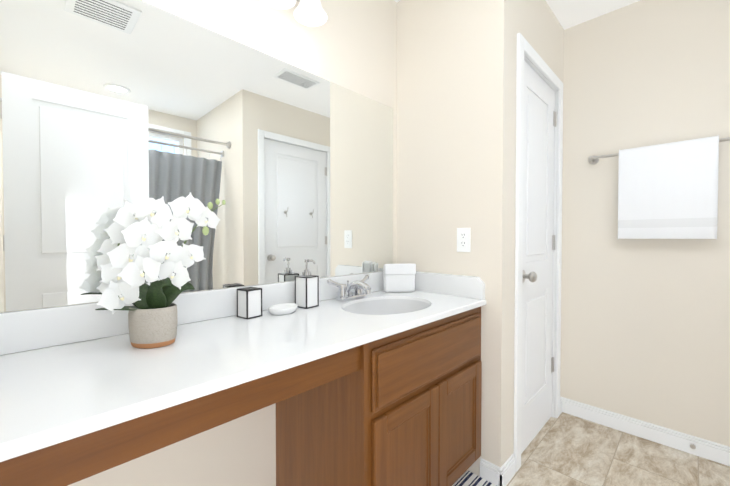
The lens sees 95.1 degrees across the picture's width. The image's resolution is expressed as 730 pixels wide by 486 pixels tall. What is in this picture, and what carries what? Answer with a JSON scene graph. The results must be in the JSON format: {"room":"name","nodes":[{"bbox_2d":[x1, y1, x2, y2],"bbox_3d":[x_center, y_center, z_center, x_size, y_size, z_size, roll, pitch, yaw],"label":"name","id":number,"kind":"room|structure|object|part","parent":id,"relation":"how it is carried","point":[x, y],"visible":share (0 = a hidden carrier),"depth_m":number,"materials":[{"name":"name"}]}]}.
{"room":"bathroom","nodes":[
{"label":"bathroom","id":0,"kind":"room"},
{"bbox_2d":[0,271,383,354],"bbox_3d":[-0.382,0.210,1.303,0.020,0.100,1.577,1,1,45],"label":"backsplash","id":1,"kind":"structure","parent":0,"relation":"attached to","point":[24,330],"depth_m":0.93,"materials":[{"name":"white stone"}]},
{"bbox_2d":[0,0,396,485],"bbox_3d":[-0.417,-0.121,1.346,0.107,2.420,1.800,1,1,45],"label":"wall","id":2,"kind":"structure","parent":0,"point":[108,108],"depth_m":1.14,"materials":[{"name":"beige paint"}]},
{"bbox_2d":[262,0,326,26],"bbox_3d":[-0.384,-0.963,1.145,0.212,0.212,0.546,1,1,45],"label":"sconce","id":3,"kind":"object","parent":2,"relation":"attached to","point":[311,13],"visible":1,"depth_m":1.28,"materials":[{"name":"white glass"}]},
{"bbox_2d":[397,0,481,475],"bbox_3d":[0.390,-0.127,1.745,0.496,2.420,0.100,1,1,45],"label":"wall","id":4,"kind":"structure","parent":0,"point":[439,56],"depth_m":1.68,"materials":[{"name":"beige paint"}]},
{"bbox_2d":[415,271,484,298],"bbox_3d":[0.356,0.203,1.697,0.519,0.100,0.020,1,1,45],"label":"backsplash","id":5,"kind":"structure","parent":4,"relation":"attached to","point":[472,286],"depth_m":1.62,"materials":[{"name":"white stone"}]},
{"bbox_2d":[457,228,470,251],"bbox_3d":[0.469,-0.015,1.592,0.070,0.115,0.007,1,1,45],"label":"electrical outlet","id":6,"kind":"object","parent":4,"relation":"attached to","point":[463,239],"visible":1,"depth_m":1.59,"materials":[{"name":"white plastic"}]},
{"bbox_2d":[394,0,639,29],"bbox_3d":[0.942,-1.369,0.639,3.004,0.100,2.730,1,1,45],"label":"ceiling","id":7,"kind":"structure","parent":0,"point":[569,13],"depth_m":1.91,"materials":[{"name":"white paint"}]},
{"bbox_2d":[479,0,563,475],"bbox_3d":[0.928,-0.130,1.867,0.100,2.420,1.030,1,1,45],"label":"wall","id":8,"kind":"structure","parent":0,"point":[536,24],"depth_m":1.51,"materials":[{"name":"beige paint"}]},
{"bbox_2d":[513,33,562,471],"bbox_3d":[0.927,0.051,1.857,0.115,2.060,0.720,1,1,45],"label":"door frame","id":9,"kind":"structure","parent":8,"relation":"attached to","point":[529,55],"depth_m":1.61,"materials":[{"name":"white wood"}]},
{"bbox_2d":[521,60,556,453],"bbox_3d":[0.963,0.079,1.828,0.107,1.989,0.602,1,1,45],"label":"closet door","id":10,"kind":"structure","parent":8,"relation":"in","point":[540,114],"depth_m":1.84,"materials":[{"name":"white wood"}]},
{"bbox_2d":[480,396,729,485],"bbox_3d":[1.361,1.044,1.303,1.520,0.092,1.055,1,1,45],"label":"baseboard","id":11,"kind":"structure","parent":8,"relation":"attached to","point":[502,475],"depth_m":1.77,"materials":[{"name":"white wood"}]},
{"bbox_2d":[465,412,729,485],"bbox_3d":[0.942,1.151,0.682,3.004,0.100,2.730,1,1,45],"label":"floor","id":12,"kind":"structure","parent":0,"point":[564,449],"depth_m":1.66,"materials":[{"name":"tile"}]},
{"bbox_2d":[0,303,485,485],"bbox_3d":[-0.197,0.691,1.144,0.519,0.804,1.598,1,1,45],"label":"bathroom vanity","id":13,"kind":"object","parent":12,"relation":"on","point":[364,379],"depth_m":1.06,"materials":[{"name":"brown wood"}]},
{"bbox_2d":[0,291,485,454],"bbox_3d":[-0.195,0.275,1.134,0.526,0.025,1.597,1,1,45],"label":"countertop","id":14,"kind":"structure","parent":13,"relation":"on","point":[46,392],"depth_m":0.76,"materials":[{"name":"white stone"}]},
{"bbox_2d":[95,192,225,348],"bbox_3d":[-0.564,0.065,0.908,0.264,0.402,0.270,1,1,45],"label":"orchid","id":15,"kind":"object","parent":14,"relation":"on","point":[152,312],"visible":1,"depth_m":0.86,"materials":[{"name":"plant"}]},
{"bbox_3d":[-0.558,0.216,0.882,0.106,0.102,0.104,1,1,45],"label":"pot","id":16,"kind":"part","parent":15,"relation":"part of","materials":[{"name":"ceramic"}]},
{"bbox_2d":[237,287,261,318],"bbox_3d":[-0.411,0.211,1.188,0.062,0.102,0.062,1,1,37],"label":"toothbrush holder","id":17,"kind":"object","parent":14,"relation":"on","point":[249,302],"visible":1,"depth_m":1.17,"materials":[{"name":"white ceramic"}]},
{"bbox_2d":[268,303,297,314],"bbox_3d":[-0.306,0.248,1.250,0.092,0.024,0.123,1,1,45],"label":"soap dish","id":18,"kind":"object","parent":14,"relation":"on","point":[284,309],"visible":1,"depth_m":1.23,"materials":[{"name":"white ceramic"}]},
{"bbox_2d":[295,259,318,308],"bbox_3d":[-0.231,0.162,1.356,0.083,0.193,0.068,1,1,37],"label":"soap dispenser","id":19,"kind":"object","parent":14,"relation":"on","point":[306,289],"visible":1,"depth_m":1.34,"materials":[{"name":"white ceramic"}]},
{"bbox_2d":[324,275,375,302],"bbox_3d":[-0.029,0.208,1.504,0.153,0.098,0.248,1,1,45],"label":"faucet","id":20,"kind":"object","parent":14,"relation":"on","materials":[{"name":"silver metal"}]},
{"bbox_2d":[348,295,427,314],"bbox_3d":[0.096,0.339,1.410,0.322,0.138,0.419,1,1,45],"label":"sink","id":21,"kind":"object","parent":14,"relation":"in","point":[389,306],"depth_m":1.57,"materials":[{"name":"white ceramic"}]},
{"bbox_2d":[383,264,415,292],"bbox_3d":[0.175,0.179,1.732,0.162,0.147,0.077,0,1,-7],"label":"box","id":22,"kind":"object","parent":14,"relation":"on","point":[398,277],"visible":1,"depth_m":1.70,"materials":[{"name":"white"}]},
{"bbox_2d":[452,470,495,485],"bbox_3d":[0.411,1.087,1.146,0.512,0.010,0.728,1,1,45],"label":"rug","id":23,"kind":"object","parent":12,"relation":"on","point":[467,478],"visible":1,"depth_m":1.51,"materials":[{"name":"multicoloured fabric"}]},
{"bbox_2d":[560,0,729,446],"bbox_3d":[1.710,-0.128,1.750,1.178,2.420,0.100,1,1,45],"label":"wall","id":24,"kind":"structure","parent":0,"point":[645,330],"depth_m":1.84,"materials":[{"name":"beige paint"}]},
{"bbox_2d":[588,135,729,238],"bbox_3d":[1.560,-0.269,1.757,0.672,0.502,0.095,1,1,45],"label":"towel bar","id":25,"kind":"object","parent":24,"relation":"attached to","point":[667,190],"visible":1,"depth_m":1.71,"materials":[{"name":"white fabric"}]}
]}

